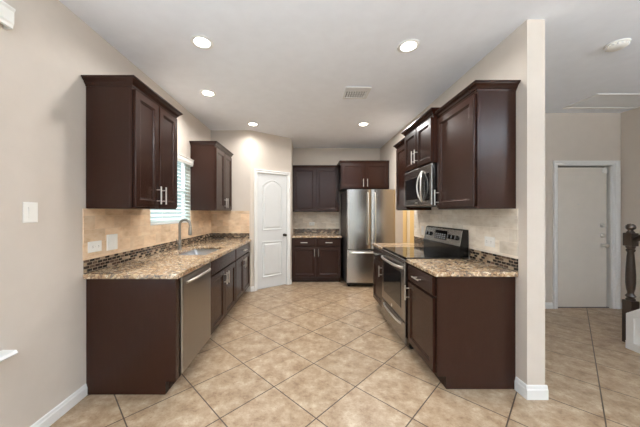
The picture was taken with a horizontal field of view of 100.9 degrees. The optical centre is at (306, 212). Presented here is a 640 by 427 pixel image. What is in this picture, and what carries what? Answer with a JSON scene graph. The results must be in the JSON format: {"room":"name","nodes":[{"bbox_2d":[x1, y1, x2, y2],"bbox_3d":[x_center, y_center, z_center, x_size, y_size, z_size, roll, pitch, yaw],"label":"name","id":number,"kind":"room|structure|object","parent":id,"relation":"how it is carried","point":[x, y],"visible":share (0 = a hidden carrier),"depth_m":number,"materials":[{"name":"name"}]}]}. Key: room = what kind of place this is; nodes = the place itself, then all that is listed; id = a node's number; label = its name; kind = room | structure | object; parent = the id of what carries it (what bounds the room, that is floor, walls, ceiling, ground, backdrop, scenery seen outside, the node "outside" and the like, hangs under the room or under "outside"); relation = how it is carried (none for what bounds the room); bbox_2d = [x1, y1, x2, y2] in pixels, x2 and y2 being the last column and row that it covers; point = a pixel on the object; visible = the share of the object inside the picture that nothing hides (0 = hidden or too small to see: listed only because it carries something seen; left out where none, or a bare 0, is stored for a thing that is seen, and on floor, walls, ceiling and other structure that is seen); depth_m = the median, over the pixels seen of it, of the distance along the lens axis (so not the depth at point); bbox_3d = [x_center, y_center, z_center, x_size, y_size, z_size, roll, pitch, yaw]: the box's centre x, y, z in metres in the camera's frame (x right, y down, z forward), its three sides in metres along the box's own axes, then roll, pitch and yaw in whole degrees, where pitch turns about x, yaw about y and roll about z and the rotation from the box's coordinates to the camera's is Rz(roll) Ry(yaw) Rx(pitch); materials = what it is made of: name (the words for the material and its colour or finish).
{"room":"kitchen","nodes":[
{"label":"kitchen","id":0,"kind":"room"},
{"bbox_2d":[0,0,210,426],"bbox_3d":[-1.692,-0.025,0.382,0.120,2.740,8.404,0,0,0],"label":"wall","id":1,"kind":"structure","parent":0,"point":[48,48],"depth_m":1.64,"materials":[{"name":"beige paint"}]},
{"bbox_2d":[0,0,15,29],"bbox_3d":[-1.631,-0.186,0.680,0.107,1.828,1.500,0,0,0],"label":"window blind","id":2,"kind":"object","parent":1,"relation":"attached to","point":[7,12],"visible":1,"depth_m":1.40,"materials":[{"name":"white"}]},
{"bbox_2d":[0,350,17,361],"bbox_3d":[-1.639,-0.128,0.698,0.185,1.775,1.435,0,0,0],"label":"window sill","id":3,"kind":"structure","parent":1,"relation":"in","point":[4,354],"depth_m":1.38,"materials":[{"name":"white paint"}]},
{"bbox_2d":[22,202,37,222],"bbox_3d":[-1.626,0.000,1.556,0.011,0.122,0.084,0,0,0],"label":"wall switch","id":4,"kind":"object","parent":1,"relation":"attached to","point":[29,209],"visible":1,"depth_m":1.55,"materials":[{"name":"white plastic"}]},
{"bbox_2d":[30,384,86,426],"bbox_3d":[-1.625,1.302,-0.877,0.014,0.085,5.646,0,0,0],"label":"baseboard","id":5,"kind":"structure","parent":1,"relation":"attached to","point":[52,416],"depth_m":1.75,"materials":[{"name":"white paint"}]},
{"bbox_2d":[81,75,182,208],"bbox_3d":[-1.428,-0.510,2.274,0.400,0.960,0.752,0,0,0],"label":"upper cabinet","id":6,"kind":"object","parent":1,"relation":"attached to","point":[131,130],"visible":1,"depth_m":1.94,"materials":[{"name":"brown wood"}]},
{"bbox_2d":[82,209,210,273],"bbox_3d":[-1.626,0.210,3.195,0.011,0.477,2.553,0,0,0],"label":"tile backsplash","id":7,"kind":"structure","parent":1,"relation":"attached to","point":[137,239],"depth_m":2.43,"materials":[{"name":"tile"}]},
{"bbox_2d":[88,240,101,252],"bbox_3d":[-1.617,0.260,2.017,0.009,0.082,0.130,0,0,0],"label":"wall outlet","id":8,"kind":"object","parent":7,"relation":"attached to","point":[94,246],"visible":1,"depth_m":2.01,"materials":[{"name":"white plastic"}]},
{"bbox_2d":[106,234,117,250],"bbox_3d":[-1.616,0.245,2.196,0.011,0.130,0.122,0,0,0],"label":"wall switch","id":9,"kind":"object","parent":7,"relation":"attached to","point":[111,239],"visible":1,"depth_m":2.18,"materials":[{"name":"white plastic"}]},
{"bbox_2d":[150,163,190,225],"bbox_3d":[-1.676,-0.300,3.209,0.112,0.870,0.949,0,0,0],"label":"window","id":10,"kind":"structure","parent":1,"relation":"in","point":[183,164],"depth_m":3.64,"materials":[{"name":"white paint"}]},
{"bbox_2d":[150,153,193,222],"bbox_3d":[-1.623,-0.308,3.196,0.091,0.843,0.981,0,0,0],"label":"window blind","id":11,"kind":"object","parent":10,"relation":"attached to","point":[181,158],"visible":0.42,"depth_m":3.36,"materials":[{"name":"white plastic"}]},
{"bbox_2d":[189,141,233,210],"bbox_3d":[-1.428,-0.510,4.062,0.400,0.960,0.835,0,0,0],"label":"upper cabinet","id":12,"kind":"object","parent":1,"relation":"attached to","point":[211,171],"visible":1,"depth_m":3.69,"materials":[{"name":"brown wood"}]},
{"bbox_2d":[211,130,249,291],"bbox_3d":[-1.296,-0.025,4.534,0.672,2.740,0.100,0,0,0],"label":"wall","id":13,"kind":"structure","parent":0,"point":[237,142],"depth_m":4.48,"materials":[{"name":"beige paint"}]},
{"bbox_2d":[211,211,248,238],"bbox_3d":[-1.304,0.210,4.478,0.655,0.477,0.011,0,0,0],"label":"tile backsplash","id":14,"kind":"structure","parent":13,"relation":"attached to","point":[224,224],"depth_m":4.47,"materials":[{"name":"tile"}]},
{"bbox_2d":[250,130,290,286],"bbox_3d":[-0.657,-0.025,4.770,0.827,2.740,0.100,0,0,-36],"label":"wall","id":15,"kind":"structure","parent":0,"point":[267,151],"depth_m":4.64,"materials":[{"name":"beige paint"}]},
{"bbox_2d":[254,169,289,290],"bbox_3d":[-0.626,0.298,4.753,0.728,2.094,0.161,0,0,-36],"label":"door","id":16,"kind":"structure","parent":15,"relation":"in","point":[271,188],"depth_m":4.72,"materials":[{"name":"white paint"}]},
{"bbox_2d":[291,139,292,279],"bbox_3d":[-0.345,-0.025,5.413,0.100,2.740,0.874,0,0,0],"label":"wall","id":17,"kind":"structure","parent":0,"point":[291,139],"depth_m":5.03,"materials":[{"name":"beige paint"}]},
{"bbox_2d":[293,148,379,234],"bbox_3d":[0.713,-0.025,5.790,2.015,2.740,0.120,0,0,0],"label":"wall","id":18,"kind":"structure","parent":0,"point":[301,156],"depth_m":5.73,"materials":[{"name":"beige paint"}]},
{"bbox_2d":[293,165,338,211],"bbox_3d":[0.179,-0.489,5.556,0.945,0.952,0.342,0,0,0],"label":"upper cabinet","id":19,"kind":"object","parent":18,"relation":"attached to","point":[315,187],"visible":1,"depth_m":5.40,"materials":[{"name":"brown wood"}]},
{"bbox_2d":[293,212,338,232],"bbox_3d":[0.199,0.218,5.724,0.985,0.460,0.011,0,0,0],"label":"tile backsplash","id":20,"kind":"structure","parent":18,"relation":"attached to","point":[325,222],"depth_m":5.72,"materials":[{"name":"tile"}]},
{"bbox_2d":[337,160,388,191],"bbox_3d":[1.105,-0.727,5.382,0.957,0.544,0.689,0,0,0],"label":"upper cabinet","id":21,"kind":"object","parent":18,"relation":"attached to","point":[353,174],"visible":0.91,"depth_m":5.09,"materials":[{"name":"brown wood"}]},
{"bbox_2d":[50,275,639,426],"bbox_3d":[1.384,1.395,1.015,6.272,0.100,9.670,0,0,0],"label":"floor","id":22,"kind":"structure","parent":0,"point":[296,354],"depth_m":2.13,"materials":[{"name":"tile"}]},
{"bbox_2d":[86,279,178,394],"bbox_3d":[-1.300,0.916,1.978,0.661,0.858,0.060,0,0,0],"label":"cabinet end panel","id":23,"kind":"object","parent":22,"relation":"on","point":[132,325],"visible":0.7,"depth_m":1.95,"materials":[{"name":"brown wood"}]},
{"bbox_2d":[169,263,210,388],"bbox_3d":[-1.233,0.917,2.324,0.665,0.855,0.620,0,0,0],"label":"dishwasher","id":24,"kind":"object","parent":22,"relation":"on","point":[195,286],"visible":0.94,"depth_m":2.21,"materials":[{"name":"silver metal"}]},
{"bbox_2d":[210,250,235,334],"bbox_3d":[-1.276,0.916,3.108,0.706,0.858,0.945,0,0,0],"label":"base cabinet","id":25,"kind":"object","parent":22,"relation":"on","point":[223,269],"visible":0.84,"depth_m":3.04,"materials":[{"name":"brown wood"}]},
{"bbox_2d":[234,242,249,302],"bbox_3d":[-1.276,0.916,4.032,0.706,0.858,0.895,0,0,0],"label":"base cabinet","id":26,"kind":"object","parent":22,"relation":"on","point":[242,254],"visible":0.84,"depth_m":3.96,"materials":[{"name":"brown wood"}]},
{"bbox_2d":[83,239,250,278],"bbox_3d":[-1.286,0.467,3.199,0.689,0.036,2.568,0,0,0],"label":"countertop","id":27,"kind":"structure","parent":26,"relation":"on","point":[168,264],"depth_m":2.32,"materials":[{"name":"brown stone"}]},
{"bbox_2d":[176,219,191,249],"bbox_3d":[-1.475,0.260,3.154,0.176,0.376,0.119,0,0,0],"label":"kitchen faucet","id":28,"kind":"object","parent":27,"relation":"on","point":[179,242],"visible":1,"depth_m":3.17,"materials":[{"name":"silver metal"}]},
{"bbox_2d":[179,249,218,254],"bbox_3d":[-1.272,0.586,3.135,0.435,0.199,0.700,0,0,0],"label":"sink","id":29,"kind":"object","parent":27,"relation":"in","point":[195,251],"visible":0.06,"depth_m":3.46,"materials":[{"name":"metal"}]},
{"bbox_2d":[292,238,340,281],"bbox_3d":[0.179,0.916,5.362,0.945,0.858,0.729,0,0,0],"label":"base cabinet","id":30,"kind":"object","parent":22,"relation":"on","point":[313,259],"visible":0.95,"depth_m":5.05,"materials":[{"name":"brown wood"}]},
{"bbox_2d":[292,233,341,237],"bbox_3d":[0.187,0.467,5.375,0.962,0.036,0.709,0,0,0],"label":"countertop","id":31,"kind":"structure","parent":30,"relation":"on","point":[295,235],"depth_m":5.15,"materials":[{"name":"brown stone"}]},
{"bbox_2d":[341,189,394,285],"bbox_3d":[1.151,0.467,5.128,0.868,1.757,0.953,0,0,0],"label":"refrigerator","id":32,"kind":"object","parent":22,"relation":"on","point":[367,216],"visible":0.84,"depth_m":4.73,"materials":[{"name":"silver metal"}]},
{"bbox_2d":[373,246,382,306],"bbox_3d":[1.257,0.916,3.634,0.659,0.858,0.500,0,0,0],"label":"base cabinet","id":33,"kind":"object","parent":22,"relation":"on","point":[377,260],"visible":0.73,"depth_m":3.65,"materials":[{"name":"brown wood"}]},
{"bbox_2d":[372,243,423,249],"bbox_3d":[1.276,0.467,3.631,0.627,0.036,0.523,0,0,0],"label":"countertop","id":34,"kind":"structure","parent":33,"relation":"on","point":[378,245],"depth_m":3.60,"materials":[{"name":"brown stone"}]},
{"bbox_2d":[381,226,468,348],"bbox_3d":[1.237,0.756,2.967,0.687,1.178,0.794,0,0,0],"label":"electric range","id":35,"kind":"object","parent":22,"relation":"on","point":[439,242],"visible":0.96,"depth_m":2.81,"materials":[{"name":"silver metal"}]},
{"bbox_2d":[383,247,462,259],"bbox_3d":[1.244,0.449,2.967,0.553,0.020,0.794,0,0,0],"label":"cooktop","id":36,"kind":"object","parent":35,"relation":"in","point":[401,253],"depth_m":2.83,"materials":[{"name":"black glass"}]},
{"bbox_2d":[404,264,514,388],"bbox_3d":[1.257,0.916,2.283,0.659,0.858,0.546,0,0,0],"label":"base cabinet","id":37,"kind":"object","parent":22,"relation":"on","point":[462,328],"visible":0.9,"depth_m":2.01,"materials":[{"name":"brown wood"}]},
{"bbox_2d":[406,259,517,276],"bbox_3d":[1.276,0.467,2.271,0.627,0.036,0.582,0,0,0],"label":"countertop","id":38,"kind":"structure","parent":37,"relation":"on","point":[435,267],"depth_m":2.12,"materials":[{"name":"brown stone"}]},
{"bbox_2d":[622,223,639,341],"bbox_3d":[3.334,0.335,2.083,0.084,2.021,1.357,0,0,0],"label":"newel post","id":39,"kind":"object","parent":22,"relation":"on","point":[631,239],"visible":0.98,"depth_m":2.70,"materials":[{"name":"brown wood"}]},
{"bbox_2d":[625,309,639,353],"bbox_3d":[3.780,0.466,1.696,1.220,1.759,1.864,0,0,0],"label":"staircase","id":40,"kind":"structure","parent":22,"relation":"on","point":[632,342],"depth_m":2.56,"materials":[{"name":"white paint"}]},
{"bbox_2d":[59,0,639,147],"bbox_3d":[1.384,-1.445,1.015,6.272,0.100,9.670,0,0,0],"label":"ceiling","id":41,"kind":"structure","parent":0,"point":[285,67],"depth_m":2.30,"materials":[{"name":"white paint"}]},
{"bbox_2d":[190,35,213,49],"bbox_3d":[-0.858,-1.390,2.160,0.180,0.009,0.180,0,0,0],"label":"recessed light","id":42,"kind":"object","parent":41,"relation":"in","point":[199,41],"visible":1,"depth_m":2.15,"materials":[{"name":"white paint"}]},
{"bbox_2d":[200,89,215,96],"bbox_3d":[-1.155,-1.390,3.080,0.180,0.009,0.180,0,0,0],"label":"recessed light","id":43,"kind":"object","parent":41,"relation":"in","point":[209,93],"visible":1,"depth_m":3.08,"materials":[{"name":"white paint"}]},
{"bbox_2d":[247,122,258,125],"bbox_3d":[-0.850,-1.390,4.160,0.180,0.009,0.180,0,0,0],"label":"recessed light","id":44,"kind":"object","parent":41,"relation":"in","point":[249,123],"visible":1,"depth_m":4.16,"materials":[{"name":"white paint"}]},
{"bbox_2d":[342,87,371,98],"bbox_3d":[0.575,-1.389,3.070,0.290,0.011,0.290,0,0,0],"label":"ceiling vent","id":45,"kind":"object","parent":41,"relation":"in","point":[350,92],"visible":1,"depth_m":3.06,"materials":[{"name":"white metal"}]},
{"bbox_2d":[358,122,368,125],"bbox_3d":[0.890,-1.390,4.160,0.180,0.009,0.180,0,0,0],"label":"recessed light","id":46,"kind":"object","parent":41,"relation":"in","point":[361,123],"visible":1,"depth_m":4.16,"materials":[{"name":"white paint"}]},
{"bbox_2d":[397,39,419,52],"bbox_3d":[0.850,-1.390,2.210,0.180,0.009,0.180,0,0,0],"label":"recessed light","id":47,"kind":"object","parent":41,"relation":"in","point":[409,45],"visible":1,"depth_m":2.20,"materials":[{"name":"white paint"}]},
{"bbox_2d":[562,93,639,108],"bbox_3d":[3.875,-1.388,3.305,0.940,0.013,0.430,0,0,0],"label":"attic hatch","id":48,"kind":"object","parent":41,"relation":"attached to","point":[600,100],"visible":1,"depth_m":3.33,"materials":[{"name":"white paint"}]},
{"bbox_2d":[603,38,630,51],"bbox_3d":[2.566,-1.374,2.185,0.150,0.041,0.150,0,0,0],"label":"smoke detector","id":49,"kind":"object","parent":41,"relation":"attached to","point":[619,44],"visible":1,"depth_m":2.16,"materials":[{"name":"white plastic"}]},
{"bbox_2d":[403,210,413,242],"bbox_3d":[2.520,-0.025,4.835,1.600,2.740,2.030,0,0,0],"label":"wall","id":50,"kind":"structure","parent":0,"point":[404,211],"depth_m":5.73,"materials":[{"name":"yellow paint"}]},
{"bbox_2d":[407,210,409,242],"bbox_3d":[2.195,-0.025,5.717,0.060,2.740,0.024,0,0,0],"label":"trim","id":51,"kind":"structure","parent":50,"relation":"attached to","point":[408,211],"depth_m":5.71,"materials":[{"name":"white paint"}]},
{"bbox_2d":[380,19,544,384],"bbox_3d":[1.655,-0.025,3.818,0.130,2.740,3.823,0,0,0],"label":"wall","id":52,"kind":"structure","parent":0,"point":[521,55],"depth_m":1.91,"materials":[{"name":"beige paint"}]},
{"bbox_2d":[395,173,414,242],"bbox_3d":[1.655,0.315,4.330,0.138,2.060,0.859,0,0,0],"label":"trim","id":53,"kind":"structure","parent":52,"relation":"attached to","point":[398,213],"depth_m":4.75,"materials":[{"name":"beige paint"}]},
{"bbox_2d":[393,137,430,209],"bbox_3d":[1.419,-0.497,3.602,0.338,0.934,0.470,0,0,0],"label":"upper cabinet","id":54,"kind":"object","parent":52,"relation":"attached to","point":[399,146],"visible":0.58,"depth_m":3.63,"materials":[{"name":"brown wood"}]},
{"bbox_2d":[401,107,439,172],"bbox_3d":[1.390,-0.761,2.991,0.395,0.528,0.836,0,0,0],"label":"upper cabinet","id":55,"kind":"object","parent":52,"relation":"attached to","point":[420,140],"visible":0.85,"depth_m":2.86,"materials":[{"name":"brown wood"}]},
{"bbox_2d":[404,163,436,206],"bbox_3d":[1.388,-0.280,2.991,0.400,0.426,0.736,0,0,0],"label":"microwave oven","id":56,"kind":"object","parent":55,"relation":"attached to","point":[420,184],"visible":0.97,"depth_m":2.83,"materials":[{"name":"silver metal"}]},
{"bbox_2d":[414,209,517,271],"bbox_3d":[1.584,0.210,2.939,0.011,0.477,1.908,0,0,0],"label":"tile backsplash","id":57,"kind":"structure","parent":52,"relation":"attached to","point":[501,224],"depth_m":2.36,"materials":[{"name":"tile"}]},
{"bbox_2d":[485,236,494,247],"bbox_3d":[1.575,0.253,2.282,0.009,0.085,0.125,0,0,0],"label":"wall outlet","id":58,"kind":"object","parent":57,"relation":"attached to","point":[489,241],"visible":1,"depth_m":2.26,"materials":[{"name":"white plastic"}]},
{"bbox_2d":[434,80,520,208],"bbox_3d":[1.410,-0.507,2.283,0.355,0.954,0.645,0,0,0],"label":"upper cabinet","id":59,"kind":"object","parent":52,"relation":"attached to","point":[476,128],"visible":1,"depth_m":2.00,"materials":[{"name":"brown wood"}]},
{"bbox_2d":[515,377,526,397],"bbox_3d":[1.583,1.295,1.956,0.014,0.100,0.098,0,0,0],"label":"baseboard","id":60,"kind":"structure","parent":52,"relation":"attached to","point":[519,384],"depth_m":1.96,"materials":[{"name":"white paint"}]},
{"bbox_2d":[525,385,548,399],"bbox_3d":[1.655,1.295,1.900,0.154,0.100,0.014,0,0,0],"label":"baseboard","id":61,"kind":"structure","parent":52,"relation":"attached to","point":[532,392],"depth_m":1.89,"materials":[{"name":"white paint"}]},
{"bbox_2d":[545,113,620,302],"bbox_3d":[3.060,-0.025,3.760,2.680,2.740,0.120,0,0,0],"label":"wall","id":62,"kind":"structure","parent":0,"point":[568,136],"depth_m":3.70,"materials":[{"name":"beige paint"}]},
{"bbox_2d":[545,302,552,308],"bbox_3d":[2.578,1.302,3.693,1.715,0.085,0.014,0,0,0],"label":"baseboard","id":63,"kind":"structure","parent":62,"relation":"attached to","point":[548,305],"depth_m":3.69,"materials":[{"name":"white paint"}]},
{"bbox_2d":[553,161,620,308],"bbox_3d":[3.907,0.310,3.736,0.930,2.069,0.164,0,0,0],"label":"door","id":64,"kind":"structure","parent":62,"relation":"in","point":[586,194],"depth_m":3.73,"materials":[{"name":"white paint"}]},
{"bbox_2d":[621,107,639,302],"bbox_3d":[4.460,-0.025,0.000,0.120,2.740,7.640,0,0,0],"label":"wall","id":65,"kind":"structure","parent":0,"point":[630,120],"depth_m":3.59,"materials":[{"name":"beige paint"}]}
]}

